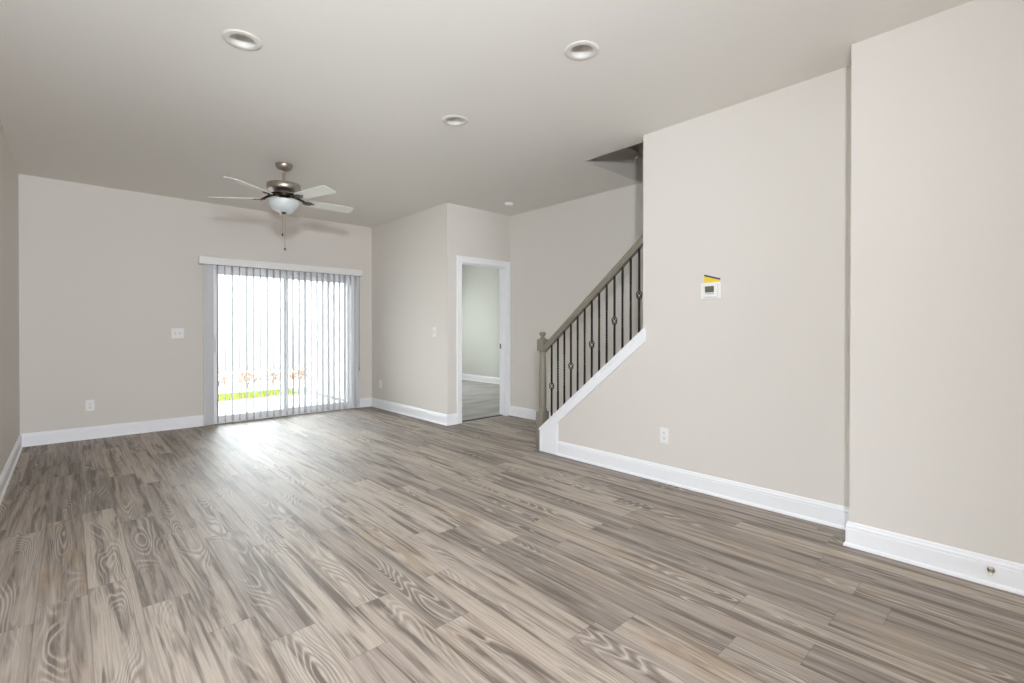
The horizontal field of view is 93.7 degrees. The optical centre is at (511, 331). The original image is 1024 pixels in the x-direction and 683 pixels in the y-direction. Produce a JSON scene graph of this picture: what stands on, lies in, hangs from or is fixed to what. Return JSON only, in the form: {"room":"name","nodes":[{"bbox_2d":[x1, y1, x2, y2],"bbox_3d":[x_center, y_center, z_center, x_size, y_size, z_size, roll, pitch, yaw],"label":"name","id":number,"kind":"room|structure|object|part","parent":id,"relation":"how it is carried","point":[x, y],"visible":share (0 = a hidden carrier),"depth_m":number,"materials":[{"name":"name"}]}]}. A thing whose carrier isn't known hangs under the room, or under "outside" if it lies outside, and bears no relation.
{"room":"empty living room","nodes":[
{"label":"empty living room","id":0,"kind":"room"},
{"bbox_2d":[0,120,19,474],"bbox_3d":[0.225,-0.176,-0.883,0.120,2.743,15.398,0,0,-43],"label":"wall","id":1,"kind":"structure","parent":0,"point":[9,210],"depth_m":3.99,"materials":[{"name":"white paint"}]},
{"bbox_2d":[0,434,22,504],"bbox_3d":[0.279,1.128,-0.826,0.024,0.133,15.397,0,0,-43],"label":"baseboard","id":2,"kind":"structure","parent":1,"relation":"attached to","point":[10,465],"depth_m":3.86,"materials":[{"name":"white wood"}]},
{"bbox_2d":[18,174,371,433],"bbox_3d":[-3.640,-0.217,6.107,3.913,2.743,0.120,0,0,-43],"label":"wall","id":3,"kind":"structure","parent":0,"point":[106,275],"depth_m":5.39,"materials":[{"name":"white paint"}]},
{"bbox_2d":[85,400,94,410],"bbox_3d":[-4.555,0.798,5.181,0.075,0.120,0.008,0,0,-43],"label":"wall outlet","id":4,"kind":"object","parent":3,"relation":"attached to","point":[89,404],"visible":1,"depth_m":5.18,"materials":[{"name":"white plastic"}]},
{"bbox_2d":[21,415,203,446],"bbox_3d":[-4.362,1.092,5.350,1.574,0.133,0.024,0,0,-43],"label":"baseboard","id":5,"kind":"structure","parent":3,"relation":"attached to","point":[93,432],"depth_m":5.28,"materials":[{"name":"white wood"}]},
{"bbox_2d":[171,328,183,338],"bbox_3d":[-3.973,0.022,5.703,0.124,0.122,0.024,0,0,-43],"label":"light switch","id":6,"kind":"object","parent":3,"relation":"attached to","point":[176,333],"visible":1,"depth_m":5.71,"materials":[{"name":"white plastic"}]},
{"bbox_2d":[198,256,361,423],"bbox_3d":[-3.031,0.108,6.513,2.068,2.045,0.110,0,0,-43],"label":"vertical blind","id":7,"kind":"object","parent":3,"relation":"attached to","point":[208,261],"visible":1,"depth_m":6.56,"materials":[{"name":"white plastic"}]},
{"bbox_2d":[203,264,359,425],"bbox_3d":[-3.082,0.159,6.606,2.014,1.984,0.143,0,0,-43],"label":"door","id":8,"kind":"structure","parent":3,"relation":"in","point":[220,268],"depth_m":6.56,"materials":[{"name":"white plastic"}]},
{"bbox_3d":[-3.698,0.160,5.977,0.034,0.250,0.053,0,0,-43],"label":"handle","id":9,"kind":"part","parent":8,"relation":"part of","materials":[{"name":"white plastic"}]},
{"bbox_3d":[-3.414,0.169,6.293,0.915,1.908,0.036,0,0,-43],"label":"sliding panel","id":10,"kind":"part","parent":8,"relation":"part of","materials":[{"name":"clear glass"}]},
{"bbox_3d":[-2.793,0.165,6.920,0.975,1.908,0.036,0,0,-43],"label":"sliding panel","id":11,"kind":"part","parent":8,"relation":"part of","materials":[{"name":"clear glass"}]},
{"bbox_2d":[360,397,371,407],"bbox_3d":[-2.228,1.081,7.318,0.204,0.133,0.024,0,0,-43],"label":"baseboard","id":12,"kind":"structure","parent":3,"relation":"attached to","point":[364,402],"depth_m":7.31,"materials":[{"name":"white wood"}]},
{"bbox_2d":[307,281,309,389],"bbox_3d":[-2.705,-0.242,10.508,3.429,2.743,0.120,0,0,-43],"label":"blind slat","id":13,"kind":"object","parent":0,"point":[308,304],"depth_m":9.35,"materials":[{"name":"grey paint"}]},
{"bbox_2d":[309,203,454,414],"bbox_3d":[-2.316,-0.225,7.646,0.120,2.743,4.616,0,0,-43],"label":"wall","id":14,"kind":"structure","parent":0,"point":[413,256],"depth_m":6.58,"materials":[{"name":"white paint"}]},
{"bbox_2d":[371,398,446,425],"bbox_3d":[-1.480,1.085,6.638,0.024,0.133,2.038,0,0,-43],"label":"baseboard","id":15,"kind":"structure","parent":14,"relation":"attached to","point":[439,418],"depth_m":6.51,"materials":[{"name":"white wood"}]},
{"bbox_2d":[433,327,435,336],"bbox_3d":[-0.995,0.005,6.108,0.024,0.122,0.075,0,0,-43],"label":"light switch","id":16,"kind":"object","parent":14,"relation":"attached to","point":[434,328],"visible":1,"depth_m":6.11,"materials":[{"name":"white plastic"}]},
{"bbox_2d":[462,265,499,377],"bbox_3d":[0.076,-0.238,9.933,0.120,2.743,4.496,0,0,-43],"label":"wall","id":17,"kind":"structure","parent":0,"point":[480,285],"depth_m":10.69,"materials":[{"name":"grey paint"}]},
{"bbox_2d":[462,374,499,383],"bbox_3d":[0.024,1.055,9.890,0.024,0.133,4.460,0,0,-43],"label":"baseboard","id":18,"kind":"structure","parent":17,"relation":"attached to","point":[494,380],"depth_m":10.65,"materials":[{"name":"white wood"}]},
{"bbox_2d":[455,204,509,412],"bbox_3d":[-0.363,-0.218,6.390,1.049,2.743,0.120,0,0,-43],"label":"wall","id":19,"kind":"structure","parent":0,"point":[482,234],"depth_m":6.24,"materials":[{"name":"white paint"}]},
{"bbox_2d":[447,413,457,425],"bbox_3d":[-0.743,1.089,5.948,0.170,0.133,0.024,0,0,-43],"label":"baseboard","id":20,"kind":"structure","parent":19,"relation":"attached to","point":[451,418],"depth_m":5.95,"materials":[{"name":"white wood"}]},
{"bbox_2d":[457,255,509,423],"bbox_3d":[-0.398,0.100,6.348,0.899,2.107,0.138,0,0,-43],"label":"door frame","id":21,"kind":"structure","parent":19,"relation":"attached to","point":[504,267],"depth_m":6.56,"materials":[{"name":"white wood"}]},
{"bbox_2d":[0,0,972,227],"bbox_3d":[2.050,-1.607,0.791,5.082,0.100,15.638,0,0,-43],"label":"ceiling","id":22,"kind":"structure","parent":0,"point":[142,96],"depth_m":3.05,"materials":[{"name":"white paint"}]},
{"bbox_2d":[222,29,262,50],"bbox_3d":[-1.448,-1.599,2.580,0.192,0.077,0.192,0,0,-43],"label":"recessed light","id":23,"kind":"object","parent":22,"relation":"in","point":[241,39],"visible":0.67,"depth_m":2.61,"materials":[{"name":"white metal"}]},
{"bbox_2d":[208,162,352,249],"bbox_3d":[-2.120,-1.173,4.567,1.229,0.811,1.283,0,0,-43],"label":"ceiling fan","id":24,"kind":"object","parent":22,"relation":"hanging from","point":[284,190],"visible":1,"depth_m":4.46,"materials":[{"name":"silver metal"}]},
{"bbox_3d":[-2.586,-1.251,4.494,0.455,0.006,0.140,0,13,-6],"label":"blade","id":25,"kind":"part","parent":24,"relation":"part of","materials":[{"name":"laminate"}]},
{"bbox_3d":[-2.248,-1.249,4.114,0.140,0.006,0.455,13,3,12],"label":"blade","id":26,"kind":"part","parent":24,"relation":"part of","materials":[{"name":"white wood"}]},
{"bbox_3d":[-2.156,-1.178,4.537,0.271,0.110,0.271,0,0,-43],"label":"lamp shade","id":27,"kind":"part","parent":24,"relation":"part of","materials":[{"name":"white glass"}]},
{"bbox_3d":[-1.782,-1.250,4.318,0.455,0.006,0.140,0,-12,30],"label":"blade","id":28,"kind":"part","parent":24,"relation":"part of","materials":[{"name":"laminate"}]},
{"bbox_3d":[-1.833,-1.253,4.824,0.455,0.006,0.140,0,-12,-42],"label":"blade","id":29,"kind":"part","parent":24,"relation":"part of","materials":[{"name":"white wood"}]},
{"bbox_2d":[442,115,467,125],"bbox_3d":[-0.426,-1.605,3.576,0.192,0.077,0.192,0,0,-43],"label":"recessed light","id":30,"kind":"object","parent":22,"relation":"in","point":[452,120],"visible":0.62,"depth_m":3.61,"materials":[{"name":"white metal"}]},
{"bbox_2d":[504,202,512,205],"bbox_3d":[-0.042,-1.567,5.916,0.110,0.037,0.110,0,0,-43],"label":"smoke detector","id":31,"kind":"object","parent":22,"relation":"attached to","point":[505,203],"visible":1,"depth_m":5.88,"materials":[{"name":"white plastic"}]},
{"bbox_2d":[564,40,598,60],"bbox_3d":[0.388,-1.600,2.677,0.192,0.077,0.192,0,0,-43],"label":"recessed light","id":32,"kind":"object","parent":22,"relation":"in","point":[583,49],"visible":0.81,"depth_m":2.71,"materials":[{"name":"white metal"}]},
{"bbox_2d":[0,380,1023,682],"bbox_3d":[1.995,1.221,2.445,7.222,0.112,18.120,0,0,-43],"label":"floor","id":33,"kind":"structure","parent":0,"point":[370,544],"depth_m":2.32,"materials":[{"name":"grey wood"}]},
{"bbox_2d":[462,415,501,421],"bbox_3d":[-0.409,1.150,6.366,0.736,0.007,0.032,0,0,-43],"label":"trim","id":34,"kind":"structure","parent":33,"relation":"on","point":[496,415],"depth_m":6.34,"materials":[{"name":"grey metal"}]},
{"bbox_2d":[536,235,642,448],"bbox_3d":[0.682,0.174,4.346,0.092,1.982,1.212,0,0,-43],"label":"stair railing","id":35,"kind":"object","parent":33,"relation":"on","point":[543,344],"visible":0.84,"depth_m":4.36,"materials":[{"name":"black metal"}]},
{"bbox_3d":[0.303,0.582,4.760,0.092,1.161,0.092,0,0,-43],"label":"newel post","id":36,"kind":"part","parent":35,"relation":"part of","materials":[{"name":"beige paint"}]},
{"bbox_3d":[0.712,-0.307,4.312,0.062,1.019,1.126,0,0,-43],"label":"handrail","id":37,"kind":"part","parent":35,"relation":"part of","materials":[{"name":"beige paint"}]},
{"bbox_2d":[510,142,642,412],"bbox_3d":[2.353,-1.533,4.122,0.120,5.400,6.884,0,0,-43],"label":"wall","id":38,"kind":"structure","parent":0,"point":[559,253],"depth_m":5.85,"materials":[{"name":"white paint"}]},
{"bbox_2d":[510,406,553,419],"bbox_3d":[0.489,1.089,6.052,0.024,0.133,1.506,0,0,-43],"label":"baseboard","id":39,"kind":"structure","parent":38,"relation":"attached to","point":[526,413],"depth_m":6.41,"materials":[{"name":"white wood"}]},
{"bbox_2d":[558,66,850,506],"bbox_3d":[4.672,-0.834,0.727,1.078,4.043,11.743,0,0,-43],"label":"wall","id":40,"kind":"structure","parent":0,"point":[750,385],"depth_m":3.27,"materials":[{"name":"white paint"}]},
{"bbox_2d":[539,327,645,454],"bbox_3d":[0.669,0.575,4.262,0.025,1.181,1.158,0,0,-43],"label":"trim","id":41,"kind":"structure","parent":40,"relation":"attached to","point":[549,431],"depth_m":4.32,"materials":[{"name":"white wood"}]},
{"bbox_2d":[660,427,668,443],"bbox_3d":[1.181,0.806,3.720,0.008,0.120,0.075,0,0,-43],"label":"wall outlet","id":42,"kind":"object","parent":40,"relation":"attached to","point":[664,432],"visible":1,"depth_m":3.72,"materials":[{"name":"white plastic"}]},
{"bbox_2d":[556,441,849,529],"bbox_3d":[1.226,1.103,3.662,0.024,0.133,2.358,0,0,-43],"label":"baseboard","id":43,"kind":"structure","parent":40,"relation":"attached to","point":[821,512],"depth_m":3.40,"materials":[{"name":"white wood"}]},
{"bbox_2d":[701,282,720,298],"bbox_3d":[1.421,-0.293,3.439,0.026,0.118,0.149,0,0,-43],"label":"wall thermostat","id":44,"kind":"object","parent":40,"relation":"attached to","point":[712,290],"visible":1,"depth_m":3.42,"materials":[{"name":"white plastic"}]},
{"bbox_2d":[704,275,719,282],"bbox_3d":[1.436,-0.364,3.443,0.001,0.099,0.119,0,0,-43],"label":"card","id":45,"kind":"object","parent":44,"relation":"attached to","point":[707,279],"visible":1,"depth_m":3.45,"materials":[{"name":"yellow paper"}]},
{"bbox_2d":[850,0,1023,563],"bbox_3d":[5.055,-0.176,-0.661,0.245,2.743,9.177,0,0,-43],"label":"wall","id":46,"kind":"structure","parent":0,"point":[937,288],"depth_m":2.36,"materials":[{"name":"white paint"}]},
{"bbox_2d":[843,521,1023,595],"bbox_3d":[4.947,1.129,-0.736,0.024,0.133,9.202,0,0,-43],"label":"baseboard","id":47,"kind":"structure","parent":46,"relation":"attached to","point":[1008,576],"depth_m":2.35,"materials":[{"name":"white wood"}]},
{"bbox_2d":[987,567,994,576],"bbox_3d":[2.190,1.102,2.196,0.075,0.028,0.028,0,0,-43],"label":"door stop","id":48,"kind":"object","parent":47,"relation":"attached to","point":[991,570],"visible":1,"depth_m":2.21,"materials":[{"name":"silver metal"}]},
{"label":"outside","id":49,"kind":"structure","parent":0,"visible":0},
{"bbox_2d":[219,388,297,401],"bbox_3d":[-6.673,1.204,7.797,5.984,0.090,0.979,0,0,-43],"label":"grass","id":50,"kind":"structure","parent":49,"point":[257,393],"depth_m":9.20,"materials":[{"name":"plant"}]},
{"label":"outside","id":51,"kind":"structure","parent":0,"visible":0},
{"bbox_2d":[219,394,332,414],"bbox_3d":[-5.529,1.328,6.314,6.420,0.150,2.731,0,0,-43],"label":"patio","id":52,"kind":"structure","parent":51,"point":[257,400],"depth_m":8.29,"materials":[{"name":"concrete"}]},
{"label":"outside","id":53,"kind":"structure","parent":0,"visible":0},
{"bbox_2d":[219,368,315,394],"bbox_3d":[-7.964,1.292,10.858,9.000,0.170,5.250,0,0,-43],"label":"planting bed","id":54,"kind":"object","parent":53,"point":[263,384],"depth_m":10.76,"materials":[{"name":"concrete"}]},
{"bbox_2d":[218,367,231,385],"bbox_3d":[-6.236,0.984,10.170,0.565,0.460,0.538,0,0,-27],"label":"shrub","id":55,"kind":"object","parent":54,"relation":"on","point":[222,380],"visible":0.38,"depth_m":10.18,"materials":[{"name":"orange plant"}]},
{"bbox_2d":[234,368,261,385],"bbox_3d":[-5.770,0.983,10.471,0.538,0.460,0.565,0,0,-12],"label":"shrub","id":56,"kind":"object","parent":54,"relation":"on","point":[250,375],"visible":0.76,"depth_m":10.41,"materials":[{"name":"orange plant"}]},
{"bbox_2d":[259,367,278,383],"bbox_3d":[-5.436,0.980,10.911,0.565,0.460,0.538,0,0,4],"label":"shrub","id":57,"kind":"object","parent":54,"relation":"on","point":[270,368],"visible":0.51,"depth_m":10.85,"materials":[{"name":"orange plant"}]},
{"bbox_2d":[289,366,303,381],"bbox_3d":[-4.960,0.979,11.207,0.538,0.460,0.565,0,0,19],"label":"shrub","id":58,"kind":"object","parent":54,"relation":"on","point":[296,367],"visible":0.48,"depth_m":11.13,"materials":[{"name":"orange plant"}]}
]}

